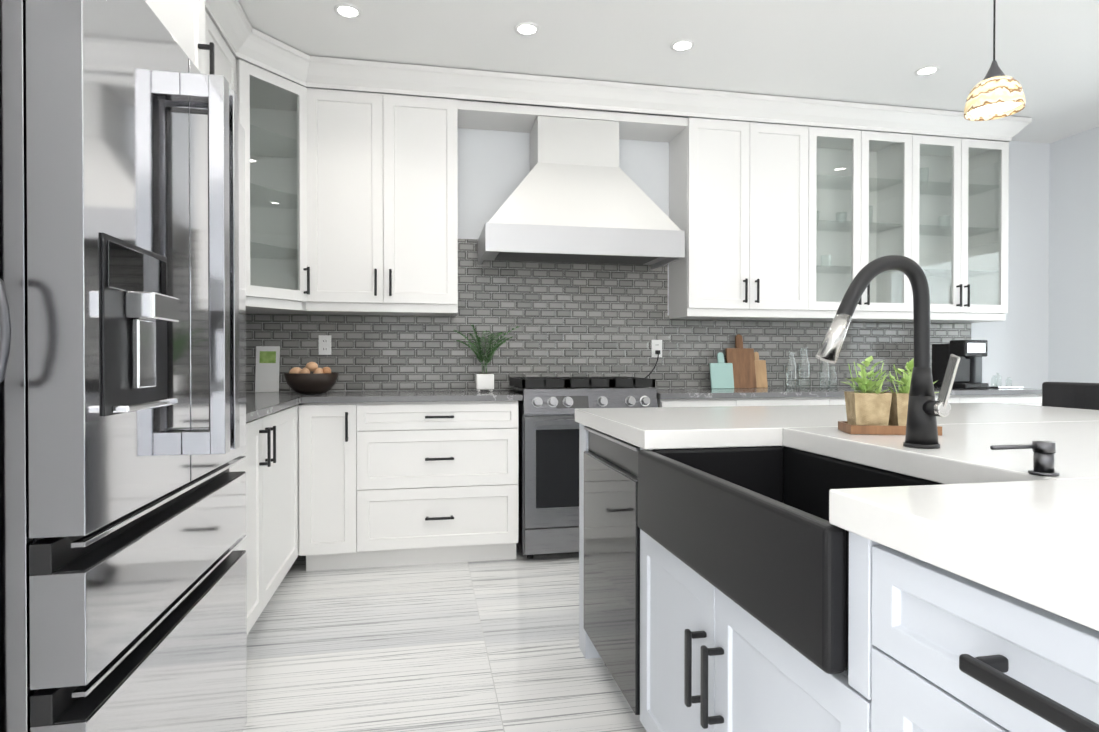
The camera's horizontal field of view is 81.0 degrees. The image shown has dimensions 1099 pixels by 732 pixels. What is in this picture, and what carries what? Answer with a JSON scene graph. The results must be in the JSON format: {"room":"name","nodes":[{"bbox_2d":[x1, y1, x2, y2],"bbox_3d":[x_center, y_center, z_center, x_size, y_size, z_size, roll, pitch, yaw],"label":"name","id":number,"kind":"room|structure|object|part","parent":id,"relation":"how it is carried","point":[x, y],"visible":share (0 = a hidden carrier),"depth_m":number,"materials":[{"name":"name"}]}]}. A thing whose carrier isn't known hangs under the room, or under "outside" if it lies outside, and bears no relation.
{"room":"kitchen","nodes":[
{"label":"kitchen","id":0,"kind":"room"},
{"bbox_2d":[0,278,11,382],"bbox_3d":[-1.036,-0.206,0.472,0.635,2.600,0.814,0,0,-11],"label":"handle","id":1,"kind":"object","parent":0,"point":[5,318],"depth_m":0.89,"materials":[{"name":"silver metal"}]},
{"bbox_3d":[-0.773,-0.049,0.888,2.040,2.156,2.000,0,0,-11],"label":"pantry pull","id":2,"kind":"part","parent":1,"relation":"part of","materials":[{"name":"grey metal"}]},
{"bbox_2d":[145,0,211,73],"bbox_3d":[-1.245,-1.114,1.538,0.635,0.800,0.468,0,0,-11],"label":"upper cabinet","id":3,"kind":"object","parent":0,"relation":"attached to","point":[183,22],"depth_m":1.72,"materials":[{"name":"white wood"}]},
{"bbox_2d":[243,543,646,731],"bbox_3d":[1.625,1.143,0.540,6.290,0.100,8.110,0,0,-11],"label":"floor","id":4,"kind":"structure","parent":0,"point":[482,646],"depth_m":2.41,"materials":[{"name":"tile"}]},
{"bbox_2d":[0,0,246,731],"bbox_3d":[-1.097,0.194,1.339,0.815,1.763,0.890,0,0,-11],"label":"fridge","id":5,"kind":"object","parent":4,"relation":"on","point":[123,586],"visible":1,"depth_m":1.07,"materials":[{"name":"silver metal"}]},
{"bbox_3d":[-0.739,-0.213,1.406,0.085,0.800,0.110,0,0,-11],"label":"handle","id":6,"kind":"part","parent":5,"relation":"part of","materials":[{"name":"silver metal"}]},
{"bbox_2d":[229,405,298,633],"bbox_3d":[-1.423,0.637,2.522,0.655,0.882,1.484,0,0,-11],"label":"base cabinet","id":7,"kind":"object","parent":4,"relation":"on","point":[269,466],"visible":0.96,"depth_m":2.68,"materials":[{"name":"white wood"}]},
{"bbox_2d":[294,402,357,570],"bbox_3d":[-1.192,0.629,3.596,0.282,0.882,0.615,0,0,-11],"label":"base cabinet","id":8,"kind":"object","parent":4,"relation":"on","point":[328,431],"depth_m":3.30,"materials":[{"name":"white wood"}]},
{"bbox_2d":[358,402,517,567],"bbox_3d":[-0.639,0.628,3.704,0.844,0.882,0.615,0,0,-11],"label":"base cabinet","id":9,"kind":"object","parent":4,"relation":"on","point":[392,478],"depth_m":3.41,"materials":[{"name":"white wood"}]},
{"bbox_2d":[246,390,521,405],"bbox_3d":[-1.070,0.169,3.602,1.764,0.030,0.636,0,0,-11],"label":"countertop","id":10,"kind":"structure","parent":9,"relation":"on","point":[252,398],"depth_m":3.40,"materials":[{"name":"grey stone"}]},
{"bbox_2d":[255,346,279,391],"bbox_3d":[-1.658,0.018,3.787,0.130,0.268,0.037,0,0,-11],"label":"card","id":11,"kind":"object","parent":10,"relation":"on","point":[267,369],"visible":0.96,"depth_m":3.79,"materials":[{"name":"white paper"}]},
{"bbox_2d":[283,362,338,393],"bbox_3d":[-1.312,0.065,3.551,0.290,0.177,0.290,0,0,-11],"label":"egg bowl","id":12,"kind":"object","parent":10,"relation":"on","point":[304,380],"visible":0.98,"depth_m":3.46,"materials":[{"name":"grey ceramic"}]},
{"bbox_2d":[453,325,518,391],"bbox_3d":[-0.376,-0.051,3.807,0.393,0.404,0.451,0,0,-11],"label":"fern plant","id":13,"kind":"object","parent":10,"relation":"on","point":[484,381],"visible":1,"depth_m":3.77,"materials":[{"name":"green plant"}]},
{"bbox_3d":[-0.385,0.099,3.813,0.104,0.105,0.104,0,0,-11],"label":"pot","id":14,"kind":"part","parent":13,"relation":"part of","materials":[{"name":"white ceramic"}]},
{"bbox_2d":[508,377,657,558],"bbox_3d":[0.183,0.570,3.821,0.770,0.996,0.685,0,0,-11],"label":"range","id":15,"kind":"object","parent":4,"relation":"on","point":[548,474],"visible":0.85,"depth_m":3.51,"materials":[{"name":"silver metal"}]},
{"bbox_3d":[0.177,0.445,3.848,0.770,0.645,0.627,0,0,-11],"label":"glass","id":16,"kind":"part","parent":15,"relation":"part of","materials":[{"name":"black glass"}]},
{"bbox_2d":[657,398,741,406],"bbox_3d":[0.798,0.626,3.984,0.455,0.882,0.615,0,0,-11],"label":"base cabinet","id":17,"kind":"object","parent":4,"relation":"on","point":[661,402],"depth_m":3.68,"materials":[{"name":"white"}]},
{"bbox_2d":[742,398,833,405],"bbox_3d":[1.316,0.625,4.085,0.600,0.882,0.615,0,0,-11],"label":"base cabinet","id":18,"kind":"object","parent":4,"relation":"on","point":[745,401],"depth_m":3.79,"materials":[{"name":"white wood"}]},
{"bbox_2d":[575,418,1098,731],"bbox_3d":[1.108,0.656,1.135,1.537,0.866,2.985,0,0,-11],"label":"kitchen island","id":19,"kind":"object","parent":4,"relation":"on","point":[800,568],"depth_m":1.02,"materials":[{"name":"white wood"}]},
{"bbox_2d":[584,426,639,714],"bbox_3d":[0.486,0.651,2.128,0.620,0.860,0.592,0,0,-11],"label":"dishwasher","id":20,"kind":"object","parent":19,"relation":"in","point":[611,529],"depth_m":2.00,"materials":[{"name":"black"}]},
{"bbox_2d":[575,402,1098,445],"bbox_3d":[1.103,0.189,2.259,1.895,0.050,0.801,0,0,-11],"label":"island countertop","id":21,"kind":"structure","parent":19,"relation":"on","point":[720,423],"depth_m":2.08,"materials":[{"name":"white stone"}]},
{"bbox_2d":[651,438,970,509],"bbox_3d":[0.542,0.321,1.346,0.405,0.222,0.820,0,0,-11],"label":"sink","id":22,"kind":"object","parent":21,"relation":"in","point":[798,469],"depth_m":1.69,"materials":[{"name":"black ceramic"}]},
{"bbox_2d":[783,418,1098,477],"bbox_3d":[1.448,0.195,1.521,1.500,0.050,0.780,0,0,-11],"label":"island countertop","id":23,"kind":"structure","parent":19,"relation":"on","point":[964,451],"depth_m":1.41,"materials":[{"name":"white stone"}]},
{"bbox_2d":[816,255,959,448],"bbox_3d":[0.691,-0.030,1.313,0.280,0.404,0.131,0,0,-11],"label":"faucet","id":24,"kind":"object","parent":23,"relation":"on","point":[925,409],"visible":1,"depth_m":1.34,"materials":[{"name":"black metal"}]},
{"bbox_3d":[0.802,0.040,1.297,0.033,0.128,0.057,0,0,-11],"label":"handle","id":25,"kind":"part","parent":24,"relation":"part of","materials":[{"name":"silver metal"}]},
{"bbox_2d":[838,356,941,435],"bbox_3d":[0.860,0.071,1.636,0.235,0.196,0.176,0,0,-11],"label":"planter","id":26,"kind":"object","parent":23,"relation":"on","point":[872,409],"visible":0.73,"depth_m":1.61,"materials":[{"name":"brown wood"}]},
{"bbox_2d":[838,421,941,435],"bbox_3d":[0.860,0.158,1.636,0.210,0.022,0.110,0,0,9],"label":"tray","id":27,"kind":"object","parent":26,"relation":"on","point":[851,427],"depth_m":1.59,"materials":[{"name":"brown wood"}]},
{"bbox_2d":[990,441,1059,475],"bbox_3d":[0.755,0.148,1.026,0.118,0.052,0.040,0,0,-11],"label":"soap dispenser","id":28,"kind":"object","parent":23,"relation":"on","point":[1044,452],"visible":0.98,"depth_m":1.02,"materials":[{"name":"grey metal"}]},
{"bbox_2d":[827,474,1098,613],"bbox_3d":[1.466,0.204,0.397,1.895,0.050,1.435,0,0,-11],"label":"island countertop","id":29,"kind":"structure","parent":19,"relation":"on","point":[1041,535],"depth_m":0.75,"materials":[{"name":"white stone"}]},
{"bbox_2d":[834,394,961,404],"bbox_3d":[2.052,0.624,4.228,0.900,0.882,0.615,0,0,-11],"label":"base cabinet","id":30,"kind":"object","parent":4,"relation":"on","point":[953,398],"depth_m":4.00,"materials":[{"name":"white"}]},
{"bbox_2d":[962,394,1041,405],"bbox_3d":[2.818,0.623,4.378,0.660,0.882,0.615,0,0,-11],"label":"base cabinet","id":31,"kind":"object","parent":4,"relation":"on","point":[1024,399],"depth_m":4.08,"materials":[{"name":"white wood"}]},
{"bbox_2d":[656,386,1041,397],"bbox_3d":[1.862,0.164,4.173,2.651,0.030,0.636,0,0,-11],"label":"countertop","id":32,"kind":"structure","parent":31,"relation":"on","point":[770,392],"depth_m":3.87,"materials":[{"name":"grey stone"}]},
{"bbox_2d":[709,334,767,388],"bbox_3d":[1.269,-0.031,4.321,0.440,0.362,0.119,0,0,-11],"label":"cutting boards","id":33,"kind":"object","parent":32,"relation":"on","point":[741,367],"visible":1,"depth_m":4.30,"materials":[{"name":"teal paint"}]},
{"bbox_2d":[786,351,801,387],"bbox_3d":[1.604,0.028,4.271,0.071,0.240,0.071,0,0,-20],"label":"glass carafe","id":34,"kind":"object","parent":32,"relation":"on","point":[801,351],"depth_m":4.30,"materials":[{"name":"clear glass"}]},
{"bbox_2d":[801,348,810,387],"bbox_3d":[1.714,0.012,4.333,0.079,0.270,0.079,0,0,-20],"label":"glass carafe","id":35,"kind":"object","parent":32,"relation":"on","point":[801,348],"depth_m":4.31,"materials":[{"name":"clear glass"}]},
{"bbox_2d":[819,361,834,387],"bbox_3d":[1.842,0.038,4.307,0.067,0.220,0.067,0,0,-20],"label":"glass carafe","id":36,"kind":"object","parent":32,"relation":"on","point":[821,382],"depth_m":4.34,"materials":[{"name":"clear glass"}]},
{"bbox_2d":[932,340,988,388],"bbox_3d":[2.820,-0.013,4.386,0.250,0.320,0.300,0,0,-11],"label":"coffee machine","id":37,"kind":"object","parent":32,"relation":"on","point":[970,353],"visible":0.9,"depth_m":4.37,"materials":[{"name":"black"}]},
{"bbox_3d":[2.900,-0.004,4.457,0.065,0.240,0.170,0,0,-11],"label":"tank","id":38,"kind":"part","parent":37,"relation":"part of","materials":[{"name":"grey"}]},
{"bbox_2d":[989,373,1023,387],"bbox_3d":[3.048,0.096,4.339,0.200,0.103,0.140,0,0,-11],"label":"tray","id":39,"kind":"object","parent":32,"relation":"on","point":[998,383],"visible":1,"depth_m":4.31,"materials":[{"name":"silver metal"}]},
{"bbox_2d":[989,386,1023,387],"bbox_3d":[3.048,0.141,4.340,0.200,0.012,0.140,0,0,-11],"label":"tray","id":40,"kind":"object","parent":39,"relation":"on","point":[989,386],"depth_m":4.27,"materials":[{"name":"silver metal"}]},
{"bbox_2d":[1042,382,1098,409],"bbox_3d":[2.206,0.576,2.793,0.475,1.000,0.420,0,0,-11],"label":"stool","id":41,"kind":"object","parent":4,"relation":"on","point":[1078,395],"visible":0.21,"depth_m":2.92,"materials":[{"name":"black leather"}]},
{"bbox_2d":[205,0,1098,143],"bbox_3d":[1.625,-1.696,0.517,6.290,0.100,8.110,0,0,-11],"label":"ceiling","id":42,"kind":"structure","parent":0,"point":[878,52],"depth_m":3.33,"materials":[{"name":"white paint"}]},
{"bbox_2d":[334,3,360,18],"bbox_3d":[-0.946,-1.662,3.017,0.123,0.007,0.123,0,1,34],"label":"recessed light","id":43,"kind":"object","parent":42,"relation":"in","point":[337,6],"depth_m":3.00,"materials":[{"name":"white"}]},
{"bbox_2d":[514,22,538,35],"bbox_3d":[-0.111,-1.663,3.180,0.123,0.007,0.123,0,1,34],"label":"recessed light","id":44,"kind":"object","parent":42,"relation":"in","point":[517,26],"depth_m":3.17,"materials":[{"name":"white"}]},
{"bbox_2d":[671,39,694,51],"bbox_3d":[0.692,-1.664,3.347,0.123,0.007,0.123,0,1,34],"label":"recessed light","id":45,"kind":"object","parent":42,"relation":"in","point":[691,42],"depth_m":3.33,"materials":[{"name":"white"}]},
{"bbox_2d":[914,65,939,75],"bbox_3d":[2.133,-1.667,3.638,0.123,0.007,0.123,0,1,34],"label":"recessed light","id":46,"kind":"object","parent":42,"relation":"in","point":[931,66],"depth_m":3.62,"materials":[{"name":"white"}]},
{"bbox_2d":[964,0,1024,120],"bbox_3d":[1.502,-1.256,2.173,0.172,0.794,0.172,0,0,-11],"label":"pendant light","id":47,"kind":"object","parent":42,"relation":"hanging from","point":[996,93],"visible":1,"depth_m":2.15,"materials":[{"name":"grey glass"}]},
{"bbox_3d":[1.502,-0.912,2.176,0.172,0.106,0.172,0,0,-11],"label":"lamp shade","id":48,"kind":"part","parent":47,"relation":"part of","materials":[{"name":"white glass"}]},
{"bbox_3d":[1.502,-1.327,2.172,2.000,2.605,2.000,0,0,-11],"label":"cord","id":49,"kind":"part","parent":47,"relation":"part of","materials":[{"name":"black plastic"}]},
{"bbox_3d":[1.502,-0.904,2.176,0.158,0.056,0.158,0,0,-11],"label":"bulb","id":50,"kind":"part","parent":47,"relation":"part of","materials":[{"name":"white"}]},
{"bbox_2d":[298,86,1049,404],"bbox_3d":[0.873,-0.307,4.386,6.290,2.740,0.150,0,0,-11],"label":"wall","id":51,"kind":"structure","parent":0,"point":[493,169],"depth_m":4.79,"materials":[{"name":"white paint"}]},
{"bbox_2d":[458,239,667,314],"bbox_3d":[0.103,-0.565,4.154,1.390,0.460,0.008,0,0,-11],"label":"backsplash","id":52,"kind":"structure","parent":51,"relation":"attached to","point":[488,286],"depth_m":4.14,"materials":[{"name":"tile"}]},
{"bbox_2d":[478,116,684,269],"bbox_3d":[0.169,-1.056,3.891,1.160,0.845,0.520,0,0,-11],"label":"range hood","id":53,"kind":"object","parent":51,"relation":"attached to","point":[578,195],"visible":1,"depth_m":3.74,"materials":[{"name":"white metal"}]},
{"bbox_2d":[246,312,970,391],"bbox_3d":[0.551,-0.083,4.245,5.198,0.505,0.008,0,0,-11],"label":"backsplash","id":54,"kind":"structure","parent":51,"relation":"attached to","point":[389,353],"depth_m":4.14,"materials":[{"name":"tile"}]},
{"bbox_2d":[319,335,330,354],"bbox_3d":[-1.338,-0.125,3.847,0.063,0.113,0.047,0,0,-11],"label":"electrical outlets","id":55,"kind":"object","parent":54,"relation":"attached to","point":[324,344],"depth_m":3.86,"materials":[{"name":"white plastic"}]},
{"bbox_2d":[645,340,661,377],"bbox_3d":[0.677,-0.046,4.240,0.110,0.242,0.047,0,0,-11],"label":"electrical outlets","id":56,"kind":"object","parent":54,"relation":"attached to","point":[656,344],"depth_m":4.26,"materials":[{"name":"white plastic"}]},
{"bbox_3d":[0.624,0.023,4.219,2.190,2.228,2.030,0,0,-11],"label":"cord","id":57,"kind":"part","parent":56,"relation":"part of","materials":[{"name":"black plastic"}]},
{"bbox_2d":[205,0,1031,322],"bbox_3d":[0.950,-0.975,2.376,5.263,1.358,3.805,0,0,-11],"label":"upper cabinet","id":58,"kind":"object","parent":51,"relation":"attached to","point":[351,202],"visible":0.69,"depth_m":3.97,"materials":[{"name":"white wood"}]},
{"bbox_3d":[-1.451,-0.917,3.383,0.041,1.225,0.408,0,1,31],"label":"corner door","id":59,"kind":"part","parent":58,"relation":"part of","materials":[{"name":"white wood"}]},
{"bbox_3d":[-1.326,-0.465,3.514,0.040,0.150,0.013,0,1,31],"label":"corner pull","id":60,"kind":"part","parent":58,"relation":"part of","materials":[{"name":"black metal"}]},
{"bbox_3d":[1.112,-1.588,2.402,4.933,0.133,3.804,0,0,-11],"label":"crown","id":61,"kind":"part","parent":58,"relation":"part of","materials":[{"name":"white wood"}]},
{"bbox_2d":[1048,127,1098,382],"bbox_3d":[4.589,-0.281,1.106,0.150,2.740,7.710,0,0,-11],"label":"wall","id":62,"kind":"structure","parent":0,"point":[1073,341],"depth_m":4.68,"materials":[{"name":"white paint"}]}
]}

